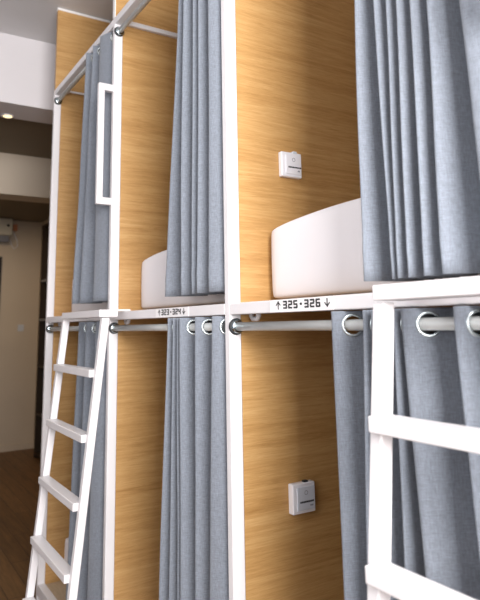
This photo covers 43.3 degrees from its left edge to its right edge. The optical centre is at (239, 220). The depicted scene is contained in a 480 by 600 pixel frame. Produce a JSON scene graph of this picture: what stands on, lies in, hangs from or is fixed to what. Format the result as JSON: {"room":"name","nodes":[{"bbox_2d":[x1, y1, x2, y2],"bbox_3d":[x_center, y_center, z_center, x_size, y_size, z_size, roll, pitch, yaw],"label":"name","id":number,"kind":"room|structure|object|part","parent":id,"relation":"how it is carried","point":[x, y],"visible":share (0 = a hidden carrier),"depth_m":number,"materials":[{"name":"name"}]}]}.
{"room":"dormitory","nodes":[
{"label":"dormitory","id":0,"kind":"room"},
{"bbox_2d":[0,448,40,599],"bbox_3d":[-1.238,2.272,3.156,4.692,0.092,11.500,5,-11,-32],"label":"floor","id":1,"kind":"structure","parent":0,"point":[19,469],"depth_m":5.34,"materials":[{"name":"brown wood"}]},
{"bbox_2d":[34,222,48,458],"bbox_3d":[-2.406,1.499,7.730,0.145,3.018,0.810,5,-11,-32],"label":"shelf unit","id":2,"kind":"object","parent":1,"relation":"on","point":[45,228],"visible":0.25,"depth_m":8.00,"materials":[{"name":"brown wood"}]},
{"bbox_2d":[22,309,130,599],"bbox_3d":[-0.679,1.224,2.425,0.310,1.707,0.550,5,-11,-32],"label":"ladder","id":3,"kind":"object","parent":1,"relation":"on","point":[66,573],"visible":0.99,"depth_m":2.36,"materials":[{"name":"white metal"}]},
{"bbox_3d":[-0.863,1.276,2.611,0.201,1.673,0.028,5,-11,-32],"label":"rail","id":4,"kind":"part","parent":3,"relation":"part of","materials":[{"name":"white metal"}]},
{"bbox_3d":[-0.586,1.197,2.175,0.201,1.673,0.028,5,-11,-32],"label":"rail","id":5,"kind":"part","parent":3,"relation":"part of","materials":[{"name":"white metal"}]},
{"bbox_2d":[36,0,479,599],"bbox_3d":[0.507,0.292,2.719,2.062,3.601,3.039,5,-11,-32],"label":"bunk bed","id":6,"kind":"object","parent":1,"relation":"on","point":[289,66],"visible":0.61,"depth_m":2.07,"materials":[{"name":"brown wood"}]},
{"bbox_3d":[-0.794,1.878,2.796,0.040,0.050,0.987,5,-11,-32],"label":"rail","id":7,"kind":"part","parent":6,"relation":"part of","materials":[{"name":"white metal"}]},
{"bbox_3d":[-1.086,0.716,3.432,0.040,3.063,0.028,5,-11,-32],"label":"post","id":8,"kind":"part","parent":6,"relation":"part of","materials":[{"name":"white metal"}]},
{"bbox_2d":[64,537,68,561],"bbox_3d":[0.049,1.804,3.346,1.805,0.262,0.981,5,-11,-32],"label":"mattress","id":9,"kind":"object","parent":6,"relation":"on","point":[66,539],"visible":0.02,"depth_m":3.22,"materials":[{"name":"white fabric"}]},
{"bbox_2d":[46,325,95,332],"bbox_3d":[-0.818,0.539,3.026,0.048,0.048,0.987,5,-11,-32],"label":"curtain rod","id":10,"kind":"object","parent":6,"relation":"attached to","point":[50,328],"visible":0.48,"depth_m":3.25,"materials":[{"name":"grey metal"}]},
{"bbox_2d":[66,321,106,599],"bbox_3d":[-0.645,1.127,2.689,0.116,1.341,0.417,5,-11,-32],"label":"curtain","id":11,"kind":"object","parent":10,"relation":"hanging from","point":[91,570],"visible":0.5,"depth_m":2.63,"materials":[{"name":"grey fabric"}]},
{"bbox_3d":[-0.263,-0.722,4.181,1.869,0.013,0.013,5,-11,-32],"label":"cross rail","id":12,"kind":"part","parent":6,"relation":"part of","materials":[{"name":"white metal"}]},
{"bbox_3d":[-0.819,0.489,3.034,0.040,0.033,0.987,5,-11,-32],"label":"rail","id":13,"kind":"part","parent":6,"relation":"part of","materials":[{"name":"white metal"}]},
{"bbox_3d":[-0.286,0.438,3.991,1.936,3.402,0.024,5,-11,-32],"label":"divider panel","id":14,"kind":"part","parent":6,"relation":"part of","materials":[{"name":"brown wood"}]},
{"bbox_2d":[54,31,112,104],"bbox_3d":[-0.842,-0.803,3.256,0.048,0.048,0.987,5,-11,-32],"label":"curtain rod","id":15,"kind":"object","parent":6,"relation":"attached to","point":[58,100],"visible":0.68,"depth_m":3.42,"materials":[{"name":"grey metal"}]},
{"bbox_2d":[72,32,112,303],"bbox_3d":[-0.670,-0.246,2.939,0.128,1.272,0.445,5,-11,-32],"label":"curtain","id":16,"kind":"object","parent":15,"relation":"hanging from","point":[91,260],"visible":0.75,"depth_m":2.91,"materials":[{"name":"grey fabric"}]},
{"bbox_3d":[-0.843,-0.854,3.264,0.040,0.034,0.987,5,-11,-32],"label":"rail","id":17,"kind":"part","parent":6,"relation":"part of","materials":[{"name":"white metal"}]},
{"bbox_3d":[-0.318,-1.246,4.279,1.938,0.015,0.031,5,-11,-32],"label":"panel trim","id":18,"kind":"part","parent":6,"relation":"part of","materials":[{"name":"white metal"}]},
{"bbox_2d":[72,282,107,311],"bbox_3d":[0.024,0.416,3.584,1.805,0.260,0.981,5,-11,-32],"label":"mattress","id":19,"kind":"object","parent":6,"relation":"on","point":[104,305],"visible":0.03,"depth_m":3.19,"materials":[{"name":"white fabric"}]},
{"bbox_3d":[-0.608,-0.348,2.713,0.070,0.560,0.023,5,-11,-32],"label":"grab handle","id":20,"kind":"part","parent":6,"relation":"part of","materials":[{"name":"white metal"}]},
{"bbox_3d":[-0.546,0.561,2.585,0.040,3.063,0.028,5,-11,-32],"label":"post","id":21,"kind":"part","parent":6,"relation":"part of","materials":[{"name":"white metal"}]},
{"bbox_3d":[-0.309,-1.007,2.427,0.040,0.034,0.965,5,-11,-32],"label":"rail","id":22,"kind":"part","parent":6,"relation":"part of","materials":[{"name":"white metal"}]},
{"bbox_2d":[114,0,150,36],"bbox_3d":[-0.308,-0.956,2.419,0.048,0.048,0.965,5,-11,-32],"label":"curtain rod","id":23,"kind":"object","parent":6,"relation":"attached to","point":[119,31],"visible":1,"depth_m":2.69,"materials":[{"name":"grey metal"}]},
{"bbox_2d":[165,0,224,296],"bbox_3d":[-0.126,-0.396,2.080,0.124,1.288,0.378,5,-11,-32],"label":"curtain","id":24,"kind":"object","parent":23,"relation":"hanging from","point":[195,239],"visible":0.82,"depth_m":2.00,"materials":[{"name":"grey fabric"}]},
{"bbox_3d":[0.261,-0.859,3.330,1.899,0.022,0.020,5,-11,-32],"label":"cross rail","id":25,"kind":"part","parent":6,"relation":"part of","materials":[{"name":"white metal"}]},
{"bbox_3d":[0.253,0.283,3.144,1.936,3.402,0.024,5,-11,-32],"label":"divider panel","id":26,"kind":"part","parent":6,"relation":"part of","materials":[{"name":"brown wood"}]},
{"bbox_2d":[109,321,224,333],"bbox_3d":[-0.284,0.386,2.189,0.048,0.048,0.965,5,-11,-32],"label":"curtain rod","id":27,"kind":"object","parent":6,"relation":"attached to","point":[114,328],"visible":0.7,"depth_m":2.26,"materials":[{"name":"grey metal"}]},
{"bbox_2d":[110,324,117,332],"bbox_3d":[-0.536,0.458,2.584,0.039,0.039,0.017,5,-11,-32],"label":"socket","id":28,"kind":"object","parent":27,"relation":"attached to","point":[112,326],"depth_m":2.57,"materials":[{"name":"silver metal"}]},
{"bbox_2d":[159,316,228,599],"bbox_3d":[-0.118,0.977,1.869,0.132,1.341,0.438,5,-11,-32],"label":"curtain","id":29,"kind":"object","parent":27,"relation":"hanging from","point":[194,565],"visible":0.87,"depth_m":1.86,"materials":[{"name":"grey fabric"}]},
{"bbox_3d":[-0.285,0.336,2.197,0.040,0.033,0.965,5,-11,-32],"label":"rail","id":30,"kind":"part","parent":6,"relation":"part of","materials":[{"name":"white metal"}]},
{"bbox_2d":[156,307,188,317],"bbox_3d":[-0.237,0.315,2.082,0.002,0.031,0.258,5,-11,-32],"label":"number sign","id":31,"kind":"object","parent":6,"relation":"attached to","point":[179,311],"visible":1,"depth_m":2.07,"materials":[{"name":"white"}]},
{"bbox_2d":[141,250,224,308],"bbox_3d":[0.557,0.263,2.747,1.805,0.260,0.959,5,-11,-32],"label":"mattress","id":32,"kind":"object","parent":6,"relation":"on","point":[153,274],"visible":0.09,"depth_m":2.47,"materials":[{"name":"white fabric"}]},
{"bbox_3d":[-0.019,0.409,1.757,0.040,3.063,0.028,5,-11,-32],"label":"post","id":33,"kind":"part","parent":6,"relation":"part of","materials":[{"name":"white metal"}]},
{"bbox_2d":[278,151,301,178],"bbox_3d":[0.163,-0.182,1.952,0.080,0.086,0.022,5,-11,-32],"label":"switch","id":34,"kind":"object","parent":6,"relation":"attached to","point":[289,163],"visible":1,"depth_m":1.94,"materials":[{"name":"white plastic"}]},
{"bbox_3d":[0.172,-0.180,1.947,0.062,0.062,0.004,5,-11,-32],"label":"panel","id":35,"kind":"part","parent":34,"relation":"part of","materials":[{"name":"white plastic"}]},
{"bbox_3d":[0.781,0.132,2.316,1.936,3.402,0.024,5,-11,-32],"label":"divider panel","id":36,"kind":"part","parent":6,"relation":"part of","materials":[{"name":"brown wood"}]},
{"bbox_2d":[288,479,314,514],"bbox_3d":[0.183,0.811,1.780,0.083,0.088,0.027,5,-11,-32],"label":"switch","id":37,"kind":"object","parent":6,"relation":"attached to","point":[302,493],"visible":1,"depth_m":1.77,"materials":[{"name":"white plastic"}]},
{"bbox_3d":[0.194,0.813,1.773,0.064,0.064,0.004,5,-11,-32],"label":"panel","id":38,"kind":"part","parent":37,"relation":"part of","materials":[{"name":"white plastic"}]},
{"bbox_2d":[270,296,333,312],"bbox_3d":[0.146,0.206,1.482,0.002,0.031,0.253,5,-11,-32],"label":"number sign","id":39,"kind":"object","parent":6,"relation":"attached to","point":[327,302],"visible":1,"depth_m":1.47,"materials":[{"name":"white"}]},
{"bbox_2d":[229,316,479,334],"bbox_3d":[0.245,0.234,1.359,0.048,0.048,0.970,5,-11,-32],"label":"curtain rod","id":40,"kind":"object","parent":6,"relation":"attached to","point":[236,326],"visible":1,"depth_m":1.43,"materials":[{"name":"grey metal"}]},
{"bbox_2d":[232,320,241,332],"bbox_3d":[-0.008,0.307,1.756,0.039,0.039,0.017,5,-11,-32],"label":"socket","id":41,"kind":"object","parent":40,"relation":"attached to","point":[235,323],"depth_m":1.74,"materials":[{"name":"silver metal"}]},
{"bbox_2d":[331,306,479,599],"bbox_3d":[0.393,0.830,1.067,0.127,1.341,0.495,5,-11,-32],"label":"curtain","id":42,"kind":"object","parent":40,"relation":"hanging from","point":[435,526],"visible":0.72,"depth_m":1.15,"materials":[{"name":"grey fabric"}]},
{"bbox_3d":[0.244,0.184,1.367,0.040,0.033,0.970,5,-11,-32],"label":"rail","id":43,"kind":"part","parent":6,"relation":"part of","materials":[{"name":"white metal"}]},
{"bbox_2d":[271,198,479,298],"bbox_3d":[1.087,0.111,1.917,1.805,0.260,0.963,5,-11,-32],"label":"mattress","id":44,"kind":"object","parent":6,"relation":"on","point":[318,253],"visible":0.39,"depth_m":1.61,"materials":[{"name":"white fabric"}]},
{"bbox_3d":[0.221,-1.108,1.589,0.048,0.048,0.970,5,-11,-32],"label":"curtain rod","id":45,"kind":"object","parent":6,"relation":"attached to","visible":0},
{"bbox_2d":[355,0,479,280],"bbox_3d":[0.400,-0.539,1.254,0.120,1.303,0.381,5,-11,-32],"label":"curtain","id":46,"kind":"object","parent":45,"relation":"hanging from","point":[418,61],"visible":1,"depth_m":1.20,"materials":[{"name":"grey fabric"}]},
{"bbox_2d":[365,276,479,599],"bbox_3d":[0.392,0.916,0.745,0.310,1.707,0.550,5,-11,-32],"label":"ladder","id":47,"kind":"object","parent":1,"relation":"on","point":[385,579],"visible":1,"depth_m":1.02,"materials":[{"name":"white metal"}]},
{"bbox_3d":[0.207,0.969,0.931,0.201,1.673,0.028,5,-11,-32],"label":"rail","id":48,"kind":"part","parent":47,"relation":"part of","materials":[{"name":"white metal"}]},
{"bbox_2d":[0,221,41,445],"bbox_3d":[-3.905,1.510,8.097,2.502,3.174,0.110,5,-11,-32],"label":"wall","id":49,"kind":"structure","parent":0,"point":[20,273],"depth_m":8.52,"materials":[{"name":"beige paint"}]},
{"bbox_2d":[0,257,1,290],"bbox_3d":[-3.719,1.774,8.076,0.902,2.640,0.032,5,-11,-32],"label":"door","id":50,"kind":"structure","parent":49,"relation":"in","point":[0,257],"depth_m":8.49,"materials":[{"name":"brown wood"}]},
{"bbox_2d":[0,218,17,248],"bbox_3d":[-3.535,0.160,8.383,0.927,0.412,0.215,5,-11,-32],"label":"air conditioner","id":51,"kind":"object","parent":49,"relation":"attached to","point":[6,224],"visible":1,"depth_m":8.46,"materials":[{"name":"beige plastic"}]},
{"bbox_2d":[0,235,9,242],"bbox_3d":[-3.591,0.233,8.360,0.745,0.101,0.156,5,-11,-32],"label":"outlet","id":52,"kind":"object","parent":51,"relation":"attached to","point":[3,238],"depth_m":8.46,"materials":[{"name":"grey plastic"}]},
{"bbox_2d":[13,224,17,230],"bbox_3d":[-3.229,0.098,8.675,0.060,0.092,0.073,5,-11,-32],"label":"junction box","id":53,"kind":"object","parent":49,"relation":"attached to","point":[15,226],"visible":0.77,"depth_m":8.64,"materials":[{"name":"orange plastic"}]},
{"bbox_2d":[0,442,33,451],"bbox_3d":[-3.081,3.090,8.251,0.506,0.083,0.028,5,-11,-32],"label":"baseboard","id":54,"kind":"structure","parent":49,"relation":"attached to","point":[29,445],"depth_m":8.26,"materials":[{"name":"beige paint"}]},
{"bbox_2d":[18,325,23,330],"bbox_3d":[-3.097,1.510,8.537,0.083,0.092,0.013,5,-11,-32],"label":"light switch","id":55,"kind":"object","parent":49,"relation":"attached to","point":[20,327],"visible":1,"depth_m":8.53,"materials":[{"name":"white plastic"}]},
{"bbox_2d":[0,116,52,222],"bbox_3d":[-2.469,-0.406,6.741,3.220,0.092,5.032,5,-11,-32],"label":"ceiling","id":56,"kind":"structure","parent":0,"point":[17,136],"depth_m":5.20,"materials":[{"name":"paint"}]},
{"bbox_2d":[0,32,55,124],"bbox_3d":[-1.639,-1.045,4.186,4.600,0.570,0.304,5,-11,-32],"label":"ceiling beam","id":57,"kind":"structure","parent":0,"point":[27,66],"depth_m":4.13,"materials":[{"name":"white paint"}]},
{"bbox_2d":[1,114,13,118],"bbox_3d":[-1.641,-0.740,4.267,0.085,0.006,0.085,5,-11,-32],"label":"recessed light","id":58,"kind":"object","parent":57,"relation":"in","point":[9,116],"visible":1,"depth_m":4.27,"materials":[{"name":"white"}]},
{"bbox_2d":[33,219,48,441],"bbox_3d":[-1.552,1.213,6.616,0.083,3.174,4.950,5,-11,-32],"label":"wall","id":59,"kind":"structure","parent":0,"point":[47,220],"depth_m":8.65,"materials":[{"name":"beige paint"}]},
{"bbox_2d":[0,152,50,203],"bbox_3d":[-2.141,-0.401,5.443,2.410,0.368,0.258,5,-11,-32],"label":"beam","id":60,"kind":"structure","parent":59,"relation":"attached to","point":[22,178],"depth_m":5.43,"materials":[{"name":"beige paint"}]},
{"bbox_2d":[0,0,112,44],"bbox_3d":[0.113,-1.773,1.556,4.692,0.086,6.164,5,-11,-32],"label":"ceiling","id":61,"kind":"structure","parent":0,"point":[30,19],"depth_m":3.84,"materials":[{"name":"grey paint"}]}
]}

